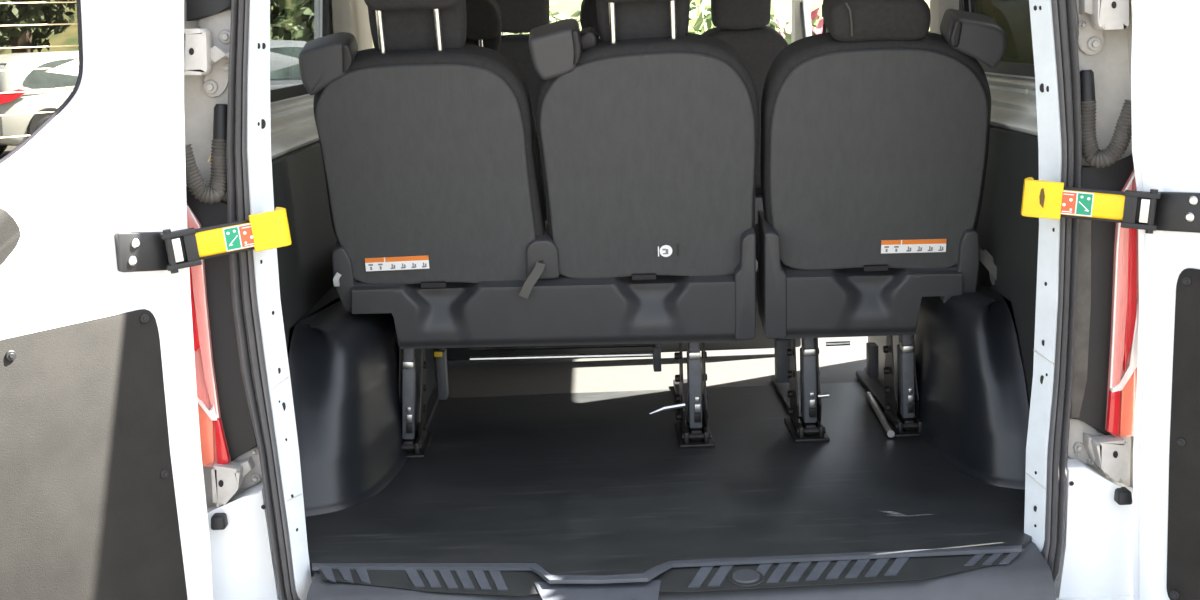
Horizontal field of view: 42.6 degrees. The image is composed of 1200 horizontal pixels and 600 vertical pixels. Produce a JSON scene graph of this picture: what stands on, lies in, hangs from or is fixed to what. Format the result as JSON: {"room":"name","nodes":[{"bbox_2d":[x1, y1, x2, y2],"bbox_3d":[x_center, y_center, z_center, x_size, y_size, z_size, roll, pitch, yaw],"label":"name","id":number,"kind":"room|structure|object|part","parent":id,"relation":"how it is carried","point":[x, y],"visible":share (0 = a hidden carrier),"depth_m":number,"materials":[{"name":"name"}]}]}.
{"room":"vehicle interior","nodes":[
{"label":"vehicle interior","id":0,"kind":"room"},
{"bbox_2d":[270,0,374,354],"bbox_3d":[-0.807,-0.422,5.332,0.202,1.670,4.740,-2,10,0],"label":"wall","id":1,"kind":"structure","parent":0,"point":[305,267],"depth_m":3.73,"materials":[{"name":"plastic"}]},
{"bbox_2d":[0,0,261,599],"bbox_3d":[-0.987,0.012,2.676,0.087,1.553,0.892,7,14,44],"label":"door","id":2,"kind":"structure","parent":1,"relation":"in","point":[103,497],"depth_m":2.74,"materials":[{"name":"white paint"}]},
{"bbox_2d":[114,207,291,273],"bbox_3d":[-0.726,-0.107,2.827,0.320,0.100,0.058,-7,11,-27],"label":"strap","id":3,"kind":"object","parent":2,"relation":"attached to","point":[172,251],"depth_m":2.81,"materials":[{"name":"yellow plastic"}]},
{"bbox_3d":[-0.824,-0.087,2.779,0.013,0.079,0.101,7,14,44],"label":"door plate","id":4,"kind":"part","parent":3,"relation":"part of","materials":[{"name":"black plastic"}]},
{"bbox_3d":[-0.710,-0.107,2.832,0.167,0.073,0.008,-7,11,-25],"label":"arm","id":5,"kind":"part","parent":3,"relation":"part of","materials":[{"name":"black plastic"}]},
{"bbox_2d":[187,0,230,20],"bbox_3d":[-0.726,-0.578,2.869,0.094,0.111,0.020,-2,10,0],"label":"hinge shroud","id":6,"kind":"object","parent":2,"relation":"attached to","point":[196,9],"visible":0.92,"depth_m":2.87,"materials":[{"name":"black plastic"}]},
{"bbox_3d":[-0.720,-0.465,2.906,0.068,0.164,0.010,-2,10,0],"label":"hinge plate","id":7,"kind":"part","parent":2,"relation":"part of","materials":[{"name":"paint"}]},
{"bbox_3d":[-0.716,-0.464,2.888,0.052,0.035,0.035,-2,10,0],"label":"hinge arm","id":8,"kind":"part","parent":2,"relation":"part of","materials":[{"name":"paint"}]},
{"bbox_3d":[-0.701,0.331,3.027,0.041,0.044,0.035,-2,10,0],"label":"hinge arm","id":9,"kind":"part","parent":2,"relation":"part of","materials":[{"name":"paint"}]},
{"bbox_3d":[-0.697,0.328,3.045,0.065,0.089,0.010,-2,10,0],"label":"hinge plate","id":10,"kind":"part","parent":2,"relation":"part of","materials":[{"name":"paint"}]},
{"bbox_2d":[185,104,227,203],"bbox_3d":[-0.740,-0.272,2.884,0.110,0.185,0.053,-8,12,-31],"label":"cable conduit","id":11,"kind":"object","parent":1,"relation":"attached to","point":[216,190],"visible":0.84,"depth_m":2.89,"materials":[{"name":"rubber"}]},
{"bbox_2d":[186,202,230,466],"bbox_3d":[-0.768,0.070,2.964,0.075,0.522,0.032,-2,10,0],"label":"tail light","id":12,"kind":"object","parent":1,"relation":"attached to","point":[214,448],"visible":0.7,"depth_m":2.97,"materials":[{"name":"red plastic"}]},
{"bbox_2d":[211,513,227,529],"bbox_3d":[-0.738,0.428,2.988,0.029,0.028,0.041,-2,10,0],"label":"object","id":13,"kind":"object","parent":1,"relation":"attached to","point":[219,521],"visible":1,"depth_m":2.97,"materials":[{"name":"black plastic"}]},
{"bbox_2d":[184,0,311,599],"bbox_3d":[-0.725,-0.075,2.944,0.308,1.592,0.265,-2,10,0],"label":"trim","id":14,"kind":"structure","parent":1,"relation":"attached to","point":[242,562],"depth_m":2.97,"materials":[{"name":"paint"}]},
{"bbox_3d":[-0.756,0.052,2.984,0.156,0.553,0.020,-2,10,0],"label":"corner panel","id":15,"kind":"part","parent":14,"relation":"part of","materials":[{"name":"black plastic"}]},
{"bbox_3d":[-0.750,-0.132,2.968,0.261,1.477,0.177,-2,10,0],"label":"recess panel","id":16,"kind":"part","parent":14,"relation":"part of","materials":[{"name":"paint"}]},
{"bbox_3d":[-0.723,0.537,3.044,0.187,0.352,0.060,-2,10,0],"label":"corner panel","id":17,"kind":"part","parent":14,"relation":"part of","materials":[{"name":"white paint"}]},
{"bbox_2d":[270,0,327,101],"bbox_3d":[-0.789,-0.710,3.728,0.062,0.450,1.400,-2,10,0],"label":"window","id":18,"kind":"structure","parent":1,"relation":"in","point":[282,93],"depth_m":3.98,"materials":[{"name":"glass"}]},
{"bbox_2d":[288,286,437,516],"bbox_3d":[-0.569,0.173,3.817,0.223,0.364,1.221,-2,10,0],"label":"wheel arch cover","id":19,"kind":"object","parent":1,"relation":"attached to","point":[344,365],"visible":0.7,"depth_m":3.38,"materials":[{"name":"plastic"}]},
{"bbox_2d":[305,336,1031,576],"bbox_3d":[0.114,0.104,5.201,1.600,0.030,4.792,-2,10,0],"label":"floor","id":20,"kind":"structure","parent":0,"point":[562,466],"depth_m":3.40,"materials":[{"name":"rubber"}]},
{"bbox_2d":[495,0,549,220],"bbox_3d":[-0.293,-0.721,6.273,0.487,1.255,0.710,-2,10,0],"label":"seat","id":21,"kind":"object","parent":20,"relation":"on","point":[517,16],"visible":0.17,"depth_m":5.91,"materials":[{"name":"fabric"}]},
{"bbox_3d":[-0.293,-0.725,6.093,0.487,0.646,0.243,-2,10,0],"label":"backrest","id":22,"kind":"part","parent":21,"relation":"part of","materials":[{"name":"fabric"}]},
{"bbox_2d":[298,0,758,458],"bbox_3d":[-0.141,-0.283,3.768,0.996,1.245,0.917,-2,10,0],"label":"seat","id":23,"kind":"object","parent":20,"relation":"on","point":[648,128],"visible":1,"depth_m":3.43,"materials":[{"name":"fabric"}]},
{"bbox_3d":[-0.473,-0.564,3.342,0.015,0.202,0.065,-2,10,2],"label":"post","id":24,"kind":"part","parent":23,"relation":"part of","materials":[{"name":"silver metal"}]},
{"bbox_3d":[-0.458,0.239,3.701,0.040,0.186,0.081,-2,10,0],"label":"leg","id":25,"kind":"part","parent":23,"relation":"part of","materials":[{"name":"grey plastic"}]},
{"bbox_3d":[-0.463,0.220,3.766,0.087,0.258,0.161,-2,10,0],"label":"latch plate","id":26,"kind":"part","parent":23,"relation":"part of","materials":[{"name":"metal"}]},
{"bbox_3d":[-0.385,-0.272,3.437,0.464,0.512,0.155,-2,10,0],"label":"panel","id":27,"kind":"part","parent":23,"relation":"part of","materials":[{"name":"fabric"}]},
{"bbox_3d":[-0.464,0.298,4.090,0.044,0.016,0.480,-2,10,0],"label":"floor rail","id":28,"kind":"part","parent":23,"relation":"part of","materials":[{"name":"black metal"}]},
{"bbox_3d":[-0.378,-0.297,3.484,0.495,0.556,0.236,-2,10,0],"label":"backrest","id":29,"kind":"part","parent":23,"relation":"part of","materials":[{"name":"fabric"}]},
{"bbox_3d":[-0.349,-0.569,3.342,0.015,0.202,0.065,-2,10,2],"label":"post","id":30,"kind":"part","parent":23,"relation":"part of","materials":[{"name":"silver metal"}]},
{"bbox_3d":[-0.413,0.194,4.036,0.024,0.128,0.050,-2,10,0],"label":"leg","id":31,"kind":"part","parent":23,"relation":"part of","materials":[{"name":"grey plastic"}]},
{"bbox_3d":[0.028,-0.587,3.341,0.015,0.191,0.062,-2,10,2],"label":"post","id":32,"kind":"part","parent":23,"relation":"part of","materials":[{"name":"silver metal"}]},
{"bbox_3d":[0.109,-0.319,3.483,0.493,0.560,0.237,-2,10,0],"label":"backrest","id":33,"kind":"part","parent":23,"relation":"part of","materials":[{"name":"fabric"}]},
{"bbox_3d":[0.108,-0.293,3.435,0.472,0.516,0.156,-2,10,0],"label":"panel","id":34,"kind":"part","parent":23,"relation":"part of","materials":[{"name":"fabric"}]},
{"bbox_3d":[0.148,0.151,4.012,0.020,0.064,0.050,-2,10,0],"label":"leg","id":35,"kind":"part","parent":23,"relation":"part of","materials":[{"name":"grey plastic"}]},
{"bbox_3d":[0.161,0.261,3.687,0.087,0.024,0.013,-4,10,-11],"label":"release lever","id":36,"kind":"part","parent":23,"relation":"part of","materials":[{"name":"metal"}]},
{"bbox_3d":[0.159,-0.592,3.341,0.015,0.191,0.062,-2,10,2],"label":"post","id":37,"kind":"part","parent":23,"relation":"part of","materials":[{"name":"silver metal"}]},
{"bbox_3d":[0.229,0.271,4.090,0.044,0.016,0.480,-2,10,0],"label":"floor rail","id":38,"kind":"part","parent":23,"relation":"part of","materials":[{"name":"black plastic"}]},
{"bbox_3d":[0.222,0.196,3.767,0.079,0.250,0.160,-2,10,0],"label":"latch plate","id":39,"kind":"part","parent":23,"relation":"part of","materials":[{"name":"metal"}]},
{"bbox_3d":[0.227,0.215,3.701,0.031,0.180,0.081,-2,10,0],"label":"leg","id":40,"kind":"part","parent":23,"relation":"part of","materials":[{"name":"grey plastic"}]},
{"bbox_2d":[433,0,800,360],"bbox_3d":[-0.035,-0.424,4.920,1.248,1.118,0.720,-2,10,0],"label":"seat","id":41,"kind":"object","parent":20,"relation":"on","point":[483,17],"visible":0.16,"depth_m":4.65,"materials":[{"name":"fabric"}]},
{"bbox_3d":[-0.354,-0.735,4.604,0.015,0.165,0.047,-2,10,3],"label":"post","id":42,"kind":"part","parent":41,"relation":"part of","materials":[{"name":"silver metal"}]},
{"bbox_3d":[-0.416,-0.417,4.745,0.487,0.646,0.243,-2,10,0],"label":"backrest","id":43,"kind":"part","parent":41,"relation":"part of","materials":[{"name":"fabric"}]},
{"bbox_2d":[701,0,787,223],"bbox_3d":[0.557,-0.735,6.280,0.487,1.216,0.702,-2,10,0],"label":"seat","id":44,"kind":"object","parent":20,"relation":"on","point":[741,24],"visible":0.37,"depth_m":5.93,"materials":[{"name":"fabric"}]},
{"bbox_2d":[755,188,761,193],"bbox_3d":[0.565,-0.527,6.440,0.450,0.150,0.460,-2,10,0],"label":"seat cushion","id":45,"kind":"object","parent":44,"relation":"on","point":[758,190],"depth_m":6.23,"materials":[{"name":"fabric"}]},
{"bbox_3d":[0.571,-0.379,6.405,0.430,0.150,0.460,-2,10,0],"label":"seat","id":46,"kind":"part","parent":44,"relation":"part of","materials":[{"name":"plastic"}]},
{"bbox_2d":[755,0,1006,442],"bbox_3d":[0.640,-0.227,3.806,0.586,1.063,0.922,-2,10,0],"label":"seat","id":47,"kind":"object","parent":20,"relation":"on","point":[875,126],"visible":1,"depth_m":3.44,"materials":[{"name":"fabric"}]},
{"bbox_2d":[755,223,757,260],"bbox_3d":[0.620,-0.135,3.899,0.450,0.108,0.400,-2,10,0],"label":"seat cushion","id":48,"kind":"object","parent":47,"relation":"on","point":[756,225],"depth_m":3.91,"materials":[{"name":"fabric"}]},
{"bbox_3d":[0.552,-0.015,3.889,0.285,0.085,0.340,-2,10,0],"label":"seat frame","id":49,"kind":"part","parent":47,"relation":"part of","materials":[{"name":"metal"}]},
{"bbox_3d":[0.470,0.152,3.933,0.044,0.112,0.050,-2,10,0],"label":"leg","id":50,"kind":"part","parent":47,"relation":"part of","materials":[{"name":"grey plastic"}]},
{"bbox_3d":[0.505,0.259,4.100,0.044,0.016,0.480,-2,10,0],"label":"floor rail","id":51,"kind":"part","parent":47,"relation":"part of","materials":[{"name":"black plastic"}]},
{"bbox_3d":[0.497,0.186,3.777,0.080,0.245,0.160,-2,10,0],"label":"latch plate","id":52,"kind":"part","parent":47,"relation":"part of","materials":[{"name":"metal"}]},
{"bbox_3d":[0.502,0.204,3.711,0.032,0.176,0.081,-2,10,0],"label":"leg","id":53,"kind":"part","parent":47,"relation":"part of","materials":[{"name":"grey plastic"}]},
{"bbox_3d":[0.714,0.157,4.037,0.024,0.085,0.050,-2,10,0],"label":"leg","id":54,"kind":"part","parent":47,"relation":"part of","materials":[{"name":"grey plastic"}]},
{"bbox_3d":[0.618,-0.333,3.485,0.503,0.552,0.235,-2,10,0],"label":"backrest","id":55,"kind":"part","parent":47,"relation":"part of","materials":[{"name":"fabric"}]},
{"bbox_3d":[0.744,0.248,4.109,0.044,0.016,0.480,-2,10,0],"label":"floor rail","id":56,"kind":"part","parent":47,"relation":"part of","materials":[{"name":"black plastic"}]},
{"bbox_3d":[0.618,-0.307,3.438,0.479,0.509,0.154,-2,10,0],"label":"panel","id":57,"kind":"part","parent":47,"relation":"part of","materials":[{"name":"fabric"}]},
{"bbox_3d":[0.735,0.177,3.787,0.081,0.243,0.160,-2,10,0],"label":"latch plate","id":58,"kind":"part","parent":47,"relation":"part of","materials":[{"name":"metal"}]},
{"bbox_3d":[0.739,0.195,3.721,0.033,0.174,0.081,-2,10,0],"label":"leg","id":59,"kind":"part","parent":47,"relation":"part of","materials":[{"name":"grey plastic"}]},
{"bbox_2d":[803,0,1038,409],"bbox_3d":[0.993,-0.491,5.332,0.202,1.670,4.740,-2,10,0],"label":"wall","id":60,"kind":"structure","parent":0,"point":[1010,237],"depth_m":3.42,"materials":[{"name":"plastic"}]},
{"bbox_2d":[226,0,1081,599],"bbox_3d":[0.106,-0.033,2.881,1.617,1.420,0.184,-2,10,0],"label":"seal","id":61,"kind":"object","parent":60,"relation":"attached to","point":[242,271],"visible":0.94,"depth_m":2.91,"materials":[{"name":"rubber"}]},
{"bbox_2d":[306,541,1055,599],"bbox_3d":[0.143,0.574,2.904,1.388,0.167,0.288,-2,10,0],"label":"sill cover","id":62,"kind":"structure","parent":60,"relation":"attached to","point":[1015,572],"depth_m":2.84,"materials":[{"name":"plastic"}]},
{"bbox_2d":[800,2,805,37],"bbox_3d":[0.939,-1.220,6.544,0.069,0.550,1.100,-2,10,0],"label":"window","id":63,"kind":"structure","parent":60,"relation":"in","point":[801,3],"depth_m":7.06,"materials":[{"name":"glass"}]},
{"bbox_2d":[821,4,825,32],"bbox_3d":[0.863,-1.026,5.923,0.044,0.220,0.030,-2,10,0],"label":"belt","id":64,"kind":"object","parent":60,"relation":"attached to","point":[824,26],"visible":0.26,"depth_m":5.91,"materials":[{"name":"black fabric"}]},
{"bbox_2d":[864,281,1029,489],"bbox_3d":[0.832,0.119,3.817,0.161,0.364,1.221,-2,10,0],"label":"wheel arch cover","id":65,"kind":"object","parent":60,"relation":"attached to","point":[974,410],"visible":0.7,"depth_m":3.38,"materials":[{"name":"plastic"}]},
{"bbox_2d":[961,0,1034,76],"bbox_3d":[0.953,-0.741,3.521,0.062,0.450,0.980,-2,10,0],"label":"window","id":66,"kind":"structure","parent":60,"relation":"in","point":[1013,16],"depth_m":3.63,"materials":[{"name":"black glass"}]},
{"bbox_2d":[1024,0,1133,597],"bbox_3d":[0.941,-0.080,2.954,0.313,1.610,0.265,-2,10,0],"label":"trim","id":67,"kind":"structure","parent":60,"relation":"attached to","point":[1097,557],"depth_m":2.98,"materials":[{"name":"paint"}]},
{"bbox_3d":[0.975,0.515,3.051,0.219,0.404,0.060,-2,10,0],"label":"corner panel","id":68,"kind":"part","parent":67,"relation":"part of","materials":[{"name":"white paint"}]},
{"bbox_3d":[0.957,-0.142,2.978,0.276,1.481,0.177,-2,10,0],"label":"recess panel","id":69,"kind":"part","parent":67,"relation":"part of","materials":[{"name":"paint"}]},
{"bbox_3d":[0.983,-0.008,2.985,0.146,0.561,0.020,-2,10,0],"label":"corner panel","id":70,"kind":"part","parent":67,"relation":"part of","materials":[{"name":"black plastic"}]},
{"bbox_2d":[1056,595,1132,599],"bbox_3d":[0.139,0.740,2.920,1.860,0.205,0.265,-2,10,0],"label":"trim","id":71,"kind":"structure","parent":60,"relation":"attached to","point":[1118,597],"depth_m":3.02,"materials":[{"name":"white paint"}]},
{"bbox_2d":[1080,70,1131,167],"bbox_3d":[0.954,-0.339,2.885,0.119,0.184,0.048,3,11,28],"label":"cable conduit","id":72,"kind":"object","parent":60,"relation":"attached to","point":[1096,157],"visible":0.84,"depth_m":2.89,"materials":[{"name":"rubber"}]},
{"bbox_2d":[1105,170,1138,436],"bbox_3d":[1.013,0.005,2.964,0.070,0.534,0.032,-2,10,0],"label":"tail light","id":73,"kind":"object","parent":60,"relation":"attached to","point":[1123,356],"visible":0.74,"depth_m":2.96,"materials":[{"name":"red plastic"}]},
{"bbox_2d":[1114,487,1131,504],"bbox_3d":[1.015,0.380,2.991,0.029,0.028,0.041,-2,10,0],"label":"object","id":74,"kind":"object","parent":60,"relation":"attached to","point":[1122,496],"visible":1,"depth_m":2.97,"materials":[{"name":"black plastic"}]},
{"bbox_2d":[1068,0,1199,599],"bbox_3d":[1.220,-0.037,2.678,0.093,1.624,0.889,-11,13,-41],"label":"door","id":75,"kind":"structure","parent":60,"relation":"in","point":[1165,58],"depth_m":2.84,"materials":[{"name":"white paint"}]},
{"bbox_3d":[0.963,0.281,3.048,0.090,0.100,0.010,-2,10,0],"label":"hinge plate","id":76,"kind":"part","parent":75,"relation":"part of","materials":[{"name":"paint"}]},
{"bbox_3d":[0.916,-0.555,2.883,0.030,0.041,0.035,-2,10,0],"label":"hinge arm","id":77,"kind":"part","parent":75,"relation":"part of","materials":[{"name":"paint"}]},
{"bbox_3d":[0.971,0.293,3.032,0.032,0.062,0.035,-2,10,0],"label":"hinge arm","id":78,"kind":"part","parent":75,"relation":"part of","materials":[{"name":"paint"}]},
{"bbox_3d":[0.923,-0.530,2.905,0.059,0.135,0.010,-2,10,0],"label":"hinge plate","id":79,"kind":"part","parent":75,"relation":"part of","materials":[{"name":"paint"}]},
{"bbox_2d":[1021,177,1199,233],"bbox_3d":[0.948,-0.174,2.828,0.339,0.098,0.058,2,11,25],"label":"strap","id":80,"kind":"object","parent":75,"relation":"attached to","point":[1151,211],"depth_m":2.81,"materials":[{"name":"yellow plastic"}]},
{"bbox_3d":[0.927,-0.174,2.834,0.173,0.072,0.008,2,11,23],"label":"arm","id":81,"kind":"part","parent":80,"relation":"part of","materials":[{"name":"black plastic"}]},
{"bbox_3d":[1.051,-0.159,2.778,0.013,0.072,0.112,-12,14,-44],"label":"door plate","id":82,"kind":"part","parent":80,"relation":"part of","materials":[{"name":"black plastic"}]},
{"bbox_3d":[1.269,-0.031,2.632,0.055,1.624,0.752,-12,14,-44],"label":"door panel","id":83,"kind":"part","parent":75,"relation":"part of","materials":[{"name":"white paint"}]},
{"label":"outside","id":84,"kind":"structure","parent":0,"visible":0},
{"bbox_2d":[0,0,929,53],"bbox_3d":[-10.153,-6.665,33.796,100.000,5.596,39.788,-2,10,0],"label":"grass bank","id":85,"kind":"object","parent":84,"point":[782,9],"visible":0.02,"depth_m":31.17,"materials":[{"name":"green plant"}]},
{"bbox_2d":[505,8,581,34],"bbox_3d":[-0.379,-2.850,19.919,2.259,1.822,2.296,-2,10,0],"label":"shrub","id":86,"kind":"object","parent":85,"relation":"on","point":[556,16],"visible":0.03,"depth_m":19.62,"materials":[{"name":"green plant"}]},
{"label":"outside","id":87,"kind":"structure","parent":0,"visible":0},
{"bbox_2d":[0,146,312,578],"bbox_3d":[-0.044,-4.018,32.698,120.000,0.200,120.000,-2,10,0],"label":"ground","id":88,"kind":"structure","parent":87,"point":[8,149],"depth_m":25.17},
{"bbox_2d":[0,9,55,54],"bbox_3d":[-15.109,-7.562,34.058,7.752,7.860,7.777,-2,10,0],"label":"leafy tree","id":89,"kind":"object","parent":88,"relation":"on","point":[2,51],"visible":0.02,"depth_m":36.78,"materials":[{"name":"green plant"}]},
{"bbox_2d":[0,0,75,52],"bbox_3d":[-11.305,-6.118,29.727,4.118,6.226,4.155,-2,10,0],"label":"leafy tree","id":90,"kind":"object","parent":88,"relation":"on","point":[27,13],"visible":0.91,"depth_m":29.71,"materials":[{"name":"green plant"}]},
{"bbox_2d":[0,51,78,153],"bbox_3d":[-8.233,-3.192,24.747,1.909,1.619,4.178,5,13,37],"label":"hatchback car","id":91,"kind":"object","parent":88,"relation":"on","point":[64,78],"visible":0.21,"depth_m":23.08,"materials":[{"name":"white paint"}]},
{"bbox_2d":[0,89,29,103],"bbox_3d":[-8.761,-3.002,22.785,0.618,0.214,0.213,-4,10,-12],"label":"tail lamp","id":92,"kind":"object","parent":91,"relation":"attached to","point":[8,98],"depth_m":22.80,"materials":[{"name":"red plastic"}]},
{"bbox_2d":[270,40,306,89],"bbox_3d":[-4.377,-2.879,21.996,4.296,1.664,1.962,-6,11,-20],"label":"hatchback car","id":93,"kind":"object","parent":88,"relation":"on","point":[284,54],"visible":0.02,"depth_m":21.13,"materials":[{"name":"silver metal"}]},
{"bbox_2d":[270,0,313,41],"bbox_3d":[-6.103,-6.585,30.694,6.466,6.417,6.473,-2,10,0],"label":"leafy tree","id":94,"kind":"object","parent":88,"relation":"on","point":[295,21],"visible":0.15,"depth_m":29.05,"materials":[{"name":"green plant"}]},
{"bbox_2d":[688,0,790,33],"bbox_3d":[0.986,-2.258,16.274,2.506,2.021,2.439,-2,10,0],"label":"shrub","id":95,"kind":"object","parent":88,"relation":"on","point":[696,16],"visible":0.02,"depth_m":15.76,"materials":[{"name":"green plant"}]},
{"bbox_2d":[766,0,929,44],"bbox_3d":[1.828,-1.545,12.402,2.213,1.844,2.340,-2,10,0],"label":"shrub","id":96,"kind":"object","parent":88,"relation":"on","point":[776,24],"visible":0.02,"depth_m":11.94,"materials":[{"name":"green plant"}]},
{"bbox_3d":[0.093,-0.443,7.598,1.800,0.820,0.080,-2,10,0],"label":"wall","id":97,"kind":"structure","parent":0,"visible":0},
{"bbox_2d":[791,0,805,42],"bbox_3d":[0.064,-1.196,7.238,1.870,0.872,0.666,-2,10,0],"label":"window","id":98,"kind":"structure","parent":97,"relation":"in","point":[796,32],"depth_m":7.14,"materials":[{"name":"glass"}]}
]}

